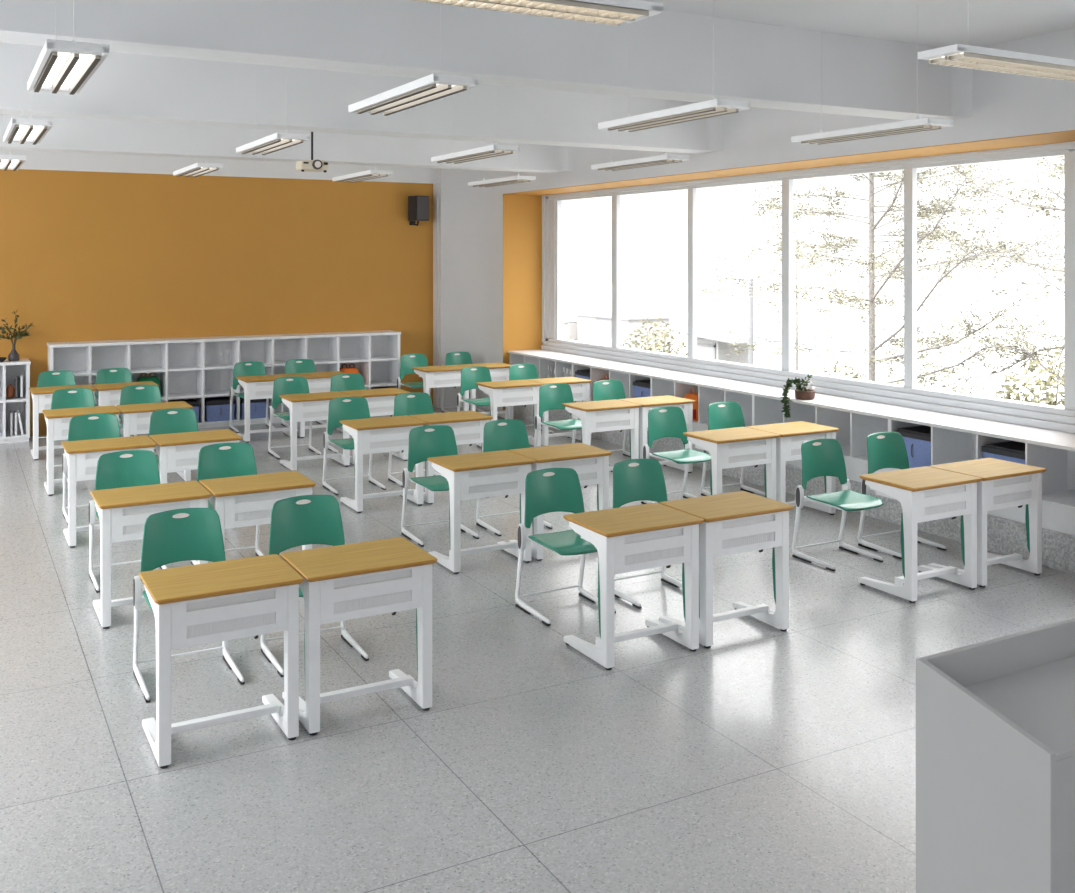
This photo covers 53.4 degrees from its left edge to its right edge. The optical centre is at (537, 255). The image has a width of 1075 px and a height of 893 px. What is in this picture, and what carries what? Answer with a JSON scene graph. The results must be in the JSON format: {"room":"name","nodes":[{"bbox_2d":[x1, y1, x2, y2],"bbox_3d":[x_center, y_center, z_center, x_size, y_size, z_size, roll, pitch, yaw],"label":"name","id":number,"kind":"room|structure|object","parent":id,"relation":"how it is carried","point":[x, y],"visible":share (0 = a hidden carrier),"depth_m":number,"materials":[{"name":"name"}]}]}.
{"room":"classroom","nodes":[
{"label":"classroom","id":0,"kind":"room"},
{"bbox_2d":[0,169,432,435],"bbox_3d":[-4.689,0.370,14.052,9.900,3.890,0.150,0,0,-29],"label":"wall","id":1,"kind":"structure","parent":0,"point":[85,256],"depth_m":14.13,"materials":[{"name":"paint"}]},
{"bbox_2d":[408,195,428,225],"bbox_3d":[-1.737,-0.648,15.431,0.230,0.433,0.284,0,0,-45],"label":"loudspeaker","id":2,"kind":"object","parent":1,"relation":"attached to","point":[418,206],"visible":1,"depth_m":15.34,"materials":[{"name":"black plastic"}]},
{"bbox_2d":[0,407,1074,892],"bbox_3d":[-0.732,2.265,6.842,9.900,0.100,16.300,0,0,-29],"label":"floor","id":3,"kind":"structure","parent":0,"point":[765,758],"depth_m":5.08,"materials":[{"name":"tile"}]},
{"bbox_2d":[0,359,30,443],"bbox_3d":[-6.628,1.738,12.668,1.106,0.955,0.408,0,0,-29],"label":"cubby shelf","id":4,"kind":"object","parent":3,"relation":"on","point":[9,370],"visible":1,"depth_m":12.88,"materials":[{"name":"white laminate"}]},
{"bbox_2d":[37,370,75,437],"bbox_3d":[-5.629,1.792,12.550,0.504,0.846,0.522,0,0,-29],"label":"chair","id":5,"kind":"object","parent":3,"relation":"on","point":[59,377],"visible":0.38,"depth_m":12.75,"materials":[{"name":"green plastic"}]},
{"bbox_2d":[29,384,95,459],"bbox_3d":[-5.290,1.844,11.910,0.655,0.742,0.492,0,0,-29],"label":"school desk","id":6,"kind":"object","parent":3,"relation":"on","point":[41,396],"visible":0.47,"depth_m":11.62,"materials":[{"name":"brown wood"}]},
{"bbox_2d":[46,388,94,468],"bbox_3d":[-4.687,1.792,10.835,0.504,0.846,0.522,0,0,-29],"label":"chair","id":7,"kind":"object","parent":3,"relation":"on","point":[72,397],"visible":0.35,"depth_m":11.04,"materials":[{"name":"green plastic"}]},
{"bbox_2d":[42,405,120,495],"bbox_3d":[-4.347,1.844,10.192,0.655,0.742,0.492,0,0,-29],"label":"school desk","id":8,"kind":"object","parent":3,"relation":"on","point":[57,420],"visible":0.48,"depth_m":9.92,"materials":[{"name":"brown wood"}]},
{"bbox_2d":[62,413,120,524],"bbox_3d":[-3.730,1.792,9.053,0.504,0.846,0.522,0,0,-29],"label":"chair","id":9,"kind":"object","parent":3,"relation":"on","point":[102,425],"visible":0.4,"depth_m":9.23,"materials":[{"name":"green plastic"}]},
{"bbox_2d":[61,435,156,547],"bbox_3d":[-3.382,1.844,8.434,0.655,0.742,0.492,0,0,-29],"label":"school desk","id":10,"kind":"object","parent":3,"relation":"on","point":[82,456],"visible":0.42,"depth_m":8.19,"materials":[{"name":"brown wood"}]},
{"bbox_2d":[94,368,136,435],"bbox_3d":[-5.061,1.792,12.844,0.504,0.846,0.522,0,0,-29],"label":"chair","id":11,"kind":"object","parent":3,"relation":"on","point":[109,375],"visible":0.34,"depth_m":13.04,"materials":[{"name":"green plastic"}]},
{"bbox_2d":[93,381,158,449],"bbox_3d":[-4.710,1.844,12.229,0.655,0.742,0.492,0,0,-29],"label":"school desk","id":12,"kind":"object","parent":3,"relation":"on","point":[109,394],"visible":0.25,"depth_m":11.98,"materials":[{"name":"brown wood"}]},
{"bbox_2d":[88,450,166,592],"bbox_3d":[-2.770,1.792,7.299,0.504,0.846,0.522,0,0,-29],"label":"chair","id":13,"kind":"object","parent":3,"relation":"on","point":[129,468],"visible":0.61,"depth_m":7.47,"materials":[{"name":"green plastic"}]},
{"bbox_2d":[119,385,161,427],"bbox_3d":[-4.106,1.792,11.146,0.504,0.846,0.522,0,0,-29],"label":"chair","id":14,"kind":"object","parent":3,"relation":"on","point":[133,394],"visible":0.37,"depth_m":11.34,"materials":[{"name":"green plastic"}]},
{"bbox_2d":[90,481,211,628],"bbox_3d":[-2.414,1.844,6.670,0.655,0.742,0.492,0,0,-29],"label":"school desk","id":15,"kind":"object","parent":3,"relation":"on","point":[123,513],"visible":0.56,"depth_m":6.45,"materials":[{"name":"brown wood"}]},
{"bbox_2d":[116,401,192,480],"bbox_3d":[-3.767,1.844,10.511,0.655,0.742,0.492,0,0,-29],"label":"school desk","id":16,"kind":"object","parent":3,"relation":"on","point":[135,417],"visible":0.4,"depth_m":10.28,"materials":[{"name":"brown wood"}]},
{"bbox_2d":[149,408,198,464],"bbox_3d":[-3.156,1.792,9.374,0.504,0.846,0.522,0,0,-29],"label":"chair","id":17,"kind":"object","parent":3,"relation":"on","point":[174,420],"visible":0.41,"depth_m":9.57,"materials":[{"name":"green plastic"}]},
{"bbox_2d":[133,508,244,702],"bbox_3d":[-1.811,1.792,5.569,0.504,0.846,0.522,0,0,-29],"label":"chair","id":18,"kind":"object","parent":3,"relation":"on","point":[185,534],"visible":0.69,"depth_m":5.75,"materials":[{"name":"green plastic"}]},
{"bbox_2d":[149,429,241,483],"bbox_3d":[-2.802,1.844,8.753,0.655,0.742,0.492,0,0,-29],"label":"school desk","id":19,"kind":"object","parent":3,"relation":"on","point":[176,451],"visible":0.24,"depth_m":8.53,"materials":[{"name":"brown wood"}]},
{"bbox_2d":[139,554,303,768],"bbox_3d":[-1.465,1.844,4.941,0.655,0.742,0.492,0,0,-29],"label":"school desk","id":20,"kind":"object","parent":3,"relation":"on","point":[206,603],"visible":1,"depth_m":4.81,"materials":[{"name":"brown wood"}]},
{"bbox_2d":[47,330,400,433],"bbox_3d":[-3.989,1.643,14.116,4.506,1.145,0.408,0,0,-29],"label":"cubby shelf","id":21,"kind":"object","parent":3,"relation":"on","point":[198,369],"visible":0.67,"depth_m":14.08,"materials":[{"name":"white laminate"}]},
{"bbox_2d":[205,397,234,421],"bbox_3d":[-4.180,2.007,13.998,0.372,0.268,0.344,0,0,-29],"label":"storage bin","id":22,"kind":"object","parent":21,"relation":"on","point":[216,409],"visible":0.8,"depth_m":13.86,"materials":[{"name":"blue plastic"}]},
{"bbox_2d":[191,442,263,564],"bbox_3d":[-2.168,1.792,7.608,0.504,0.846,0.522,0,0,-29],"label":"chair","id":23,"kind":"object","parent":3,"relation":"on","point":[221,460],"visible":0.52,"depth_m":7.81,"materials":[{"name":"green plastic"}]},
{"bbox_2d":[229,361,274,432],"bbox_3d":[-3.626,1.792,13.639,0.504,0.846,0.522,0,0,-29],"label":"chair","id":24,"kind":"object","parent":3,"relation":"on","point":[251,368],"visible":0.58,"depth_m":13.80,"materials":[{"name":"green plastic"}]},
{"bbox_2d":[199,471,315,549],"bbox_3d":[-1.833,1.844,6.988,0.655,0.742,0.492,0,0,-29],"label":"school desk","id":25,"kind":"object","parent":3,"relation":"on","point":[248,500],"visible":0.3,"depth_m":6.80,"materials":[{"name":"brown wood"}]},
{"bbox_2d":[236,374,292,442],"bbox_3d":[-3.290,1.844,13.008,0.655,0.742,0.492,0,0,-29],"label":"school desk","id":26,"kind":"object","parent":3,"relation":"on","point":[259,386],"visible":0.6,"depth_m":12.77,"materials":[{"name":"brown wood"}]},
{"bbox_2d":[268,376,321,458],"bbox_3d":[-2.692,1.792,11.909,0.504,0.846,0.522,0,0,-29],"label":"chair","id":27,"kind":"object","parent":3,"relation":"on","point":[294,384],"visible":0.65,"depth_m":12.05,"materials":[{"name":"green plastic"}]},
{"bbox_2d":[260,495,368,676],"bbox_3d":[-1.219,1.792,5.891,0.504,0.846,0.522,0,0,-29],"label":"chair","id":28,"kind":"object","parent":3,"relation":"on","point":[296,521],"visible":0.51,"depth_m":6.08,"materials":[{"name":"green plastic"}]},
{"bbox_2d":[279,391,351,470],"bbox_3d":[-2.347,1.844,11.290,0.655,0.742,0.492,0,0,-29],"label":"school desk","id":29,"kind":"object","parent":3,"relation":"on","point":[303,407],"visible":0.74,"depth_m":11.09,"materials":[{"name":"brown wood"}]},
{"bbox_2d":[290,371,346,437],"bbox_3d":[-2.710,1.844,13.326,0.655,0.742,0.492,0,0,-29],"label":"school desk","id":30,"kind":"object","parent":3,"relation":"on","point":[317,381],"visible":0.33,"depth_m":13.13,"materials":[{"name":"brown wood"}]},
{"bbox_2d":[326,373,364,452],"bbox_3d":[-2.111,1.792,12.224,0.504,0.846,0.522,0,0,-29],"label":"chair","id":31,"kind":"object","parent":3,"relation":"on","point":[349,381],"visible":0.35,"depth_m":12.42,"materials":[{"name":"green plastic"}]},
{"bbox_2d":[322,397,385,494],"bbox_3d":[-1.732,1.792,10.166,0.504,0.846,0.522,0,0,-29],"label":"chair","id":32,"kind":"object","parent":3,"relation":"on","point":[342,408],"visible":0.66,"depth_m":10.31,"materials":[{"name":"green plastic"}]},
{"bbox_2d":[280,537,436,735],"bbox_3d":[-0.884,1.844,5.260,0.655,0.742,0.492,0,0,-29],"label":"school desk","id":33,"kind":"object","parent":3,"relation":"on","point":[377,577],"visible":0.93,"depth_m":5.12,"materials":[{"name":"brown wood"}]},
{"bbox_2d":[340,388,410,463],"bbox_3d":[-1.767,1.844,11.608,0.655,0.742,0.492,0,0,-29],"label":"school desk","id":34,"kind":"object","parent":3,"relation":"on","point":[380,401],"visible":0.44,"depth_m":11.45,"materials":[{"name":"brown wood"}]},
{"bbox_2d":[339,415,425,512],"bbox_3d":[-1.383,1.844,9.532,0.655,0.742,0.492,0,0,-29],"label":"school desk","id":35,"kind":"object","parent":3,"relation":"on","point":[381,434],"visible":0.92,"depth_m":9.35,"materials":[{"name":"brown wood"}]},
{"bbox_2d":[388,393,439,486],"bbox_3d":[-1.148,1.792,10.481,0.504,0.846,0.522,0,0,-29],"label":"chair","id":36,"kind":"object","parent":3,"relation":"on","point":[407,404],"visible":0.45,"depth_m":10.67,"materials":[{"name":"green plastic"}]},
{"bbox_2d":[397,354,434,412],"bbox_3d":[-1.630,1.792,14.739,0.504,0.846,0.522,0,0,-29],"label":"chair","id":37,"kind":"object","parent":3,"relation":"on","point":[408,361],"visible":0.67,"depth_m":14.88,"materials":[{"name":"green plastic"}]},
{"bbox_2d":[401,425,478,546],"bbox_3d":[-0.754,1.792,8.410,0.504,0.846,0.522,0,0,-29],"label":"chair","id":38,"kind":"object","parent":3,"relation":"on","point":[425,442],"visible":0.77,"depth_m":8.54,"materials":[{"name":"green plastic"}]},
{"bbox_2d":[412,365,468,410],"bbox_3d":[-1.276,1.844,14.114,0.655,0.742,0.492,0,0,-29],"label":"school desk","id":39,"kind":"object","parent":3,"relation":"on","point":[446,375],"visible":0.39,"depth_m":13.93,"materials":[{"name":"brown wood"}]},
{"bbox_2d":[409,410,492,504],"bbox_3d":[-0.802,1.844,9.850,0.655,0.742,0.492,0,0,-29],"label":"school desk","id":40,"kind":"object","parent":3,"relation":"on","point":[467,426],"visible":0.4,"depth_m":9.71,"materials":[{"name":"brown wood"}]},
{"bbox_2d":[457,366,491,410],"bbox_3d":[-0.670,1.792,13.024,0.504,0.846,0.522,0,0,-29],"label":"chair","id":41,"kind":"object","parent":3,"relation":"on","point":[470,376],"visible":0.7,"depth_m":13.16,"materials":[{"name":"green plastic"}]},
{"bbox_2d":[428,450,534,573],"bbox_3d":[-0.414,1.844,7.767,0.655,0.742,0.492,0,0,-29],"label":"school desk","id":42,"kind":"object","parent":3,"relation":"on","point":[503,472],"visible":0.87,"depth_m":7.61,"materials":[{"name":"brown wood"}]},
{"bbox_2d":[459,363,512,418],"bbox_3d":[-0.695,1.844,14.432,0.655,0.742,0.492,0,0,-29],"label":"school desk","id":43,"kind":"object","parent":3,"relation":"on","point":[498,371],"visible":0.31,"depth_m":14.33,"materials":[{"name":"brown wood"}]},
{"bbox_2d":[475,380,542,446],"bbox_3d":[-0.332,1.844,12.395,0.655,0.742,0.492,0,0,-29],"label":"school desk","id":44,"kind":"object","parent":3,"relation":"on","point":[511,392],"visible":0.69,"depth_m":12.25,"materials":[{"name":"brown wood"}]},
{"bbox_2d":[476,419,551,535],"bbox_3d":[-0.176,1.792,8.717,0.504,0.846,0.522,0,0,-29],"label":"chair","id":45,"kind":"object","parent":3,"relation":"on","point":[507,434],"visible":0.57,"depth_m":8.90,"materials":[{"name":"green plastic"}]},
{"bbox_2d":[505,364,553,433],"bbox_3d":[-0.088,1.792,13.343,0.504,0.846,0.522,0,0,-29],"label":"chair","id":46,"kind":"object","parent":3,"relation":"on","point":[517,371],"visible":0.44,"depth_m":13.54,"materials":[{"name":"green plastic"}]},
{"bbox_2d":[510,353,572,430],"bbox_3d":[0.220,1.791,14.403,0.555,0.848,1.736,0,0,-29],"label":"cubby unit","id":47,"kind":"object","parent":3,"relation":"on","point":[520,411],"visible":0.09,"depth_m":14.35,"materials":[{"name":"wood"}]},
{"bbox_2d":[534,383,581,446],"bbox_3d":[0.286,1.792,11.268,0.504,0.846,0.522,0,0,-29],"label":"chair","id":48,"kind":"object","parent":3,"relation":"on","point":[553,395],"visible":0.79,"depth_m":11.40,"materials":[{"name":"green plastic"}]},
{"bbox_2d":[526,377,591,445],"bbox_3d":[0.248,1.844,12.714,0.655,0.742,0.492,0,0,-29],"label":"school desk","id":49,"kind":"object","parent":3,"relation":"on","point":[580,387],"visible":0.52,"depth_m":12.62,"materials":[{"name":"white metal"}]},
{"bbox_2d":[508,443,611,560],"bbox_3d":[0.166,1.844,8.086,0.655,0.742,0.492,0,0,-29],"label":"school desk","id":50,"kind":"object","parent":3,"relation":"on","point":[591,463],"visible":0.41,"depth_m":7.97,"materials":[{"name":"white metal"}]},
{"bbox_2d":[515,468,615,625],"bbox_3d":[0.190,1.792,6.668,0.504,0.846,0.522,0,0,-29],"label":"chair","id":51,"kind":"object","parent":3,"relation":"on","point":[547,490],"visible":0.82,"depth_m":6.80,"materials":[{"name":"green plastic"}]},
{"bbox_2d":[562,399,640,485],"bbox_3d":[0.632,1.844,10.638,0.655,0.742,0.492,0,0,-29],"label":"school desk","id":52,"kind":"object","parent":3,"relation":"on","point":[602,415],"visible":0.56,"depth_m":10.49,"materials":[{"name":"white metal"}]},
{"bbox_2d":[569,364,650,447],"bbox_3d":[1.056,1.791,12.880,0.555,0.848,1.736,0,0,-29],"label":"cubby unit","id":53,"kind":"object","parent":3,"relation":"on","point":[616,437],"visible":0.12,"depth_m":12.83,"materials":[{"name":"wood"}]},
{"bbox_2d":[590,380,629,456],"bbox_3d":[0.870,1.792,11.578,0.504,0.846,0.522,0,0,-29],"label":"chair","id":54,"kind":"object","parent":3,"relation":"on","point":[602,389],"visible":0.47,"depth_m":11.80,"materials":[{"name":"green plastic"}]},
{"bbox_2d":[563,503,703,669],"bbox_3d":[0.535,1.844,6.038,0.655,0.742,0.492,0,0,-29],"label":"school desk","id":55,"kind":"object","parent":3,"relation":"on","point":[651,535],"visible":1,"depth_m":5.91,"materials":[{"name":"white metal"}]},
{"bbox_2d":[613,459,681,608],"bbox_3d":[0.764,1.792,6.981,0.504,0.846,0.522,0,0,-29],"label":"chair","id":56,"kind":"object","parent":3,"relation":"on","point":[633,479],"visible":0.59,"depth_m":7.18,"materials":[{"name":"green plastic"}]},
{"bbox_2d":[618,395,694,472],"bbox_3d":[1.213,1.844,10.956,0.655,0.742,0.492,0,0,-29],"label":"school desk","id":57,"kind":"object","parent":3,"relation":"on","point":[647,403],"visible":0.43,"depth_m":10.87,"materials":[{"name":"white metal"}]},
{"bbox_2d":[641,406,710,503],"bbox_3d":[1.255,1.792,9.486,0.504,0.846,0.522,0,0,-29],"label":"chair","id":58,"kind":"object","parent":3,"relation":"on","point":[668,421],"visible":0.87,"depth_m":9.64,"materials":[{"name":"green plastic"}]},
{"bbox_2d":[647,378,752,481],"bbox_3d":[1.892,1.791,11.356,0.555,0.848,1.736,0,0,-29],"label":"cubby unit","id":59,"kind":"object","parent":3,"relation":"on","point":[706,396],"visible":0.11,"depth_m":11.29,"materials":[{"name":"wood"}]},
{"bbox_2d":[508,349,1074,451],"bbox_3d":[1.919,1.351,11.372,0.568,0.028,8.692,0,0,-29],"label":"countertop","id":60,"kind":"structure","parent":59,"relation":"on","point":[1002,430],"depth_m":9.56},
{"bbox_2d":[780,374,815,417],"bbox_3d":[2.434,1.313,9.978,0.332,0.426,0.184,0,0,-15],"label":"potted plant","id":61,"kind":"object","parent":60,"relation":"on","point":[801,393],"visible":1,"depth_m":9.96,"materials":[{"name":"green plant"}]},
{"bbox_2d":[659,491,793,647],"bbox_3d":[1.115,1.844,6.357,0.655,0.742,0.492,0,0,-29],"label":"school desk","id":62,"kind":"object","parent":3,"relation":"on","point":[740,521],"visible":0.91,"depth_m":6.23,"materials":[{"name":"white metal"}]},
{"bbox_2d":[683,427,779,499],"bbox_3d":[1.601,1.844,8.873,0.655,0.742,0.492,0,0,-29],"label":"school desk","id":63,"kind":"object","parent":3,"relation":"on","point":[738,446],"visible":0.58,"depth_m":8.72,"materials":[{"name":"white metal"}]},
{"bbox_2d":[700,402,764,495],"bbox_3d":[1.843,1.792,9.810,0.504,0.846,0.522,0,0,-29],"label":"chair","id":64,"kind":"object","parent":3,"relation":"on","point":[721,415],"visible":0.47,"depth_m":10.01,"materials":[{"name":"green plastic"}]},
{"bbox_2d":[746,421,838,514],"bbox_3d":[2.181,1.844,9.192,0.655,0.742,0.492,0,0,-29],"label":"school desk","id":65,"kind":"object","parent":3,"relation":"on","point":[790,440],"visible":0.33,"depth_m":9.02,"materials":[{"name":"white metal"}]},
{"bbox_2d":[749,396,889,520],"bbox_3d":[2.728,1.791,9.833,0.555,0.848,1.736,0,0,-29],"label":"cubby unit","id":66,"kind":"object","parent":3,"relation":"on","point":[854,429],"visible":0.2,"depth_m":9.80,"materials":[{"name":"wood"}]},
{"bbox_2d":[792,438,882,570],"bbox_3d":[2.205,1.792,7.779,0.504,0.846,0.522,0,0,-29],"label":"chair","id":67,"kind":"object","parent":3,"relation":"on","point":[824,456],"visible":1,"depth_m":7.89,"materials":[{"name":"green plastic"}]},
{"bbox_2d":[857,432,946,558],"bbox_3d":[2.780,1.792,8.081,0.504,0.846,0.522,0,0,-29],"label":"chair","id":68,"kind":"object","parent":3,"relation":"on","point":[884,449],"visible":0.62,"depth_m":8.25,"materials":[{"name":"green plastic"}]},
{"bbox_2d":[858,466,981,602],"bbox_3d":[2.550,1.844,7.144,0.655,0.742,0.492,0,0,-29],"label":"school desk","id":69,"kind":"object","parent":3,"relation":"on","point":[925,493],"visible":1,"depth_m":7.01,"materials":[{"name":"white metal"}]},
{"bbox_2d":[885,419,1074,574],"bbox_3d":[3.563,1.791,8.311,0.555,0.848,1.731,0,0,-29],"label":"cubby unit","id":70,"kind":"object","parent":3,"relation":"on","point":[1006,527],"visible":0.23,"depth_m":7.96,"materials":[{"name":"wood"}]},
{"bbox_2d":[894,425,930,467],"bbox_3d":[3.224,1.597,8.866,0.364,0.313,0.387,0,0,-29],"label":"storage bin","id":71,"kind":"object","parent":70,"relation":"on","point":[917,439],"visible":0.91,"depth_m":8.76,"materials":[{"name":"blue plastic"}]},
{"bbox_2d":[982,441,1024,463],"bbox_3d":[3.642,1.597,8.104,0.364,0.313,0.387,0,0,-29],"label":"storage bin","id":72,"kind":"object","parent":70,"relation":"on","point":[1012,451],"visible":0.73,"depth_m":8.06,"materials":[{"name":"blue plastic"}]},
{"bbox_2d":[927,458,1046,587],"bbox_3d":[3.130,1.844,7.463,0.655,0.742,0.492,0,0,-29],"label":"school desk","id":73,"kind":"object","parent":3,"relation":"on","point":[1003,484],"visible":0.77,"depth_m":7.36,"materials":[{"name":"white metal"}]},
{"bbox_2d":[916,618,1074,892],"bbox_3d":[1.534,1.657,2.962,0.920,1.115,0.410,0,0,-29],"label":"lectern","id":74,"kind":"object","parent":3,"relation":"on","point":[995,718],"visible":1,"depth_m":2.78,"materials":[{"name":"laminate"}]},
{"bbox_2d":[436,28,1074,410],"bbox_3d":[3.077,0.370,8.932,1.510,3.890,16.300,0,0,-29],"label":"wall","id":75,"kind":"structure","parent":0,"point":[1004,105],"depth_m":11.24,"materials":[{"name":"paint"}]},
{"bbox_2d":[433,183,438,407],"bbox_3d":[-1.486,0.578,15.645,0.030,3.275,0.140,0,0,-29],"label":"trim","id":76,"kind":"structure","parent":75,"relation":"attached to","point":[435,185],"depth_m":15.59,"materials":[{"name":"paint"}]},
{"bbox_2d":[503,130,1074,409],"bbox_3d":[1.964,0.672,11.333,0.750,3.085,8.820,0,0,-29],"label":"trim","id":77,"kind":"structure","parent":75,"relation":"attached to","point":[522,211],"depth_m":15.05,"materials":[{"name":"paint"}]},
{"bbox_2d":[541,141,1074,433],"bbox_3d":[2.241,0.236,11.485,0.160,2.201,8.808,0,0,-29],"label":"window","id":78,"kind":"structure","parent":75,"relation":"in","point":[1057,418],"depth_m":10.34,"materials":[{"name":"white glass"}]},
{"bbox_2d":[640,0,1074,46],"bbox_3d":[-0.732,-1.625,6.842,10.200,0.100,16.600,0,0,-29],"label":"ceiling","id":79,"kind":"structure","parent":0,"point":[941,23],"depth_m":7.04,"materials":[{"name":"paint"}]},
{"bbox_2d":[3,44,52,144],"bbox_3d":[-3.377,-1.181,7.067,0.230,0.787,1.200,0,0,-29],"label":"ceiling light","id":80,"kind":"object","parent":79,"relation":"hanging from","point":[22,130],"visible":0.99,"depth_m":6.88,"materials":[{"name":"metal"}]},
{"bbox_2d":[27,0,109,94],"bbox_3d":[-2.087,-1.181,4.718,0.230,0.787,1.200,0,0,-29],"label":"ceiling light","id":81,"kind":"object","parent":79,"relation":"hanging from","point":[63,66],"visible":1,"depth_m":4.52,"materials":[{"name":"metal"}]},
{"bbox_2d":[42,52,69,85],"bbox_3d":[-2.124,-0.824,4.697,0.056,0.007,1.060,0,0,-29],"label":"diffuser","id":82,"kind":"object","parent":81,"relation":"attached to","point":[62,61],"depth_m":4.65,"materials":[{"name":"white plastic"}]},
{"bbox_2d":[61,54,91,87],"bbox_3d":[-2.050,-0.824,4.738,0.056,0.007,1.060,0,0,-29],"label":"diffuser","id":83,"kind":"object","parent":81,"relation":"attached to","point":[85,60],"depth_m":4.68,"materials":[{"name":"white plastic"}]},
{"bbox_2d":[173,125,222,176],"bbox_3d":[-3.246,-1.181,10.196,0.230,0.787,1.200,0,0,-29],"label":"ceiling light","id":84,"kind":"object","parent":79,"relation":"hanging from","point":[197,169],"visible":0.94,"depth_m":9.99,"materials":[{"name":"metal"}]},
{"bbox_2d":[0,150,435,183],"bbox_3d":[-4.997,-1.317,13.781,9.100,0.515,0.030,0,0,-29],"label":"beam","id":85,"kind":"structure","parent":79,"relation":"attached to","point":[35,160],"depth_m":14.02,"materials":[{"name":"paint"}]},
{"bbox_2d":[236,64,309,154],"bbox_3d":[-1.957,-1.181,7.846,0.230,0.787,1.200,0,0,-29],"label":"ceiling light","id":86,"kind":"object","parent":79,"relation":"hanging from","point":[277,141],"visible":0.94,"depth_m":7.62,"materials":[{"name":"metal"}]},
{"bbox_2d":[0,114,570,172],"bbox_3d":[-3.664,-1.317,11.352,9.100,0.515,0.410,0,0,-29],"label":"beam","id":87,"kind":"structure","parent":79,"relation":"attached to","point":[71,135],"depth_m":11.64,"materials":[{"name":"paint"}]},
{"bbox_2d":[0,42,722,153],"bbox_3d":[-2.225,-1.317,8.731,9.100,0.515,0.410,0,0,-29],"label":"beam","id":88,"kind":"structure","parent":79,"relation":"attached to","point":[126,86],"depth_m":8.84,"materials":[{"name":"paint"}]},
{"bbox_2d":[348,4,477,115],"bbox_3d":[-0.667,-1.181,5.497,0.230,0.787,1.200,0,0,-29],"label":"ceiling light","id":89,"kind":"object","parent":79,"relation":"hanging from","point":[432,87],"visible":1,"depth_m":5.29,"materials":[{"name":"metal"}]},
{"bbox_2d":[431,85,520,163],"bbox_3d":[-0.519,-1.181,8.636,0.230,0.787,1.200,0,0,-29],"label":"ceiling light","id":90,"kind":"object","parent":79,"relation":"hanging from","point":[494,150],"visible":0.95,"depth_m":8.40,"materials":[{"name":"metal"}]},
{"bbox_2d":[0,0,971,119],"bbox_3d":[-0.787,-1.317,6.110,9.100,0.515,0.410,0,0,-29],"label":"beam","id":91,"kind":"structure","parent":79,"relation":"attached to","point":[667,55],"depth_m":6.42,"materials":[{"name":"paint"}]},
{"bbox_2d":[413,0,662,25],"bbox_3d":[-0.159,-1.181,3.324,1.200,0.786,0.200,0,0,-29],"label":"light","id":92,"kind":"object","parent":79,"relation":"hanging from","point":[610,12],"visible":1,"depth_m":3.45,"materials":[{"name":"metal"}]},
{"bbox_2d":[591,152,689,170],"bbox_3d":[0.884,-1.181,9.405,0.230,0.787,1.200,0,0,-29],"label":"ceiling light","id":93,"kind":"object","parent":79,"relation":"hanging from","point":[667,158],"visible":0.91,"depth_m":9.22,"materials":[{"name":"metal"}]},
{"bbox_2d":[598,0,750,131],"bbox_3d":[0.770,-1.181,6.286,0.230,0.787,1.200,0,0,-29],"label":"ceiling light","id":94,"kind":"object","parent":79,"relation":"hanging from","point":[714,107],"visible":0.97,"depth_m":6.08,"materials":[{"name":"metal"}]},
{"bbox_2d":[791,4,953,144],"bbox_3d":[2.173,-1.181,7.056,0.230,0.787,1.200,0,0,-29],"label":"ceiling light","id":95,"kind":"object","parent":79,"relation":"hanging from","point":[918,124],"visible":1,"depth_m":6.89,"materials":[{"name":"metal"}]},
{"bbox_2d":[918,0,1074,80],"bbox_3d":[2.125,-1.181,4.566,1.200,0.786,0.200,0,0,-29],"label":"light","id":96,"kind":"object","parent":79,"relation":"hanging from","point":[956,55],"visible":1,"depth_m":4.39,"materials":[{"name":"metal"}]},
{"label":"outside","id":97,"kind":"structure","parent":0,"visible":0},
{"bbox_2d":[562,279,1063,406],"bbox_3d":[49.493,4.665,84.200,152.200,0.100,220.000,0,0,-29],"label":"ground","id":98,"kind":"structure","parent":97,"point":[653,298],"depth_m":82.82,"materials":[{"name":"white"}]},
{"bbox_2d":[562,313,672,352],"bbox_3d":[2.379,3.565,47.209,2.600,2.100,8.600,0,0,-29],"label":"building","id":99,"kind":"structure","parent":98,"relation":"on","point":[589,327],"depth_m":44.69,"materials":[{"name":"concrete"}]},
{"bbox_2d":[620,317,687,355],"bbox_3d":[2.812,3.051,25.970,2.870,3.150,2.799,0,0,-29],"label":"bush","id":100,"kind":"object","parent":98,"relation":"on","point":[648,339],"visible":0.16,"depth_m":25.92,"materials":[{"name":"green plant"}]},
{"bbox_2d":[669,327,781,363],"bbox_3d":[5.396,3.391,30.697,1.800,2.447,3.000,0,0,-29],"label":"hut","id":101,"kind":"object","parent":98,"relation":"on","point":[710,341],"visible":0.43,"depth_m":30.49,"materials":[{"name":"concrete"}]},
{"bbox_2d":[754,209,842,370],"bbox_3d":[8.945,1.420,37.356,3.215,6.390,2.749,0,0,41],"label":"leafy tree","id":102,"kind":"object","parent":98,"relation":"on","point":[778,228],"visible":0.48,"depth_m":37.45,"materials":[{"name":"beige plant"}]},
{"bbox_2d":[697,163,1063,393],"bbox_3d":[7.099,-1.211,18.770,6.696,11.652,8.807,0,0,-29],"label":"leafy tree","id":103,"kind":"object","parent":98,"relation":"on","point":[937,210],"visible":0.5,"depth_m":19.28,"materials":[{"name":"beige plant"}]},
{"bbox_2d":[937,156,1063,395],"bbox_3d":[7.877,-1.040,13.731,5.463,11.311,5.521,0,0,20],"label":"leafy tree","id":104,"kind":"object","parent":98,"relation":"on","point":[1033,353],"visible":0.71,"depth_m":14.55,"materials":[{"name":"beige plant"}]},
{"bbox_2d":[986,352,1063,406],"bbox_3d":[6.349,2.912,13.456,2.182,3.421,2.211,0,0,-29],"label":"bush","id":105,"kind":"object","parent":98,"relation":"on","point":[1048,399],"visible":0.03,"depth_m":13.42,"materials":[{"name":"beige plant"}]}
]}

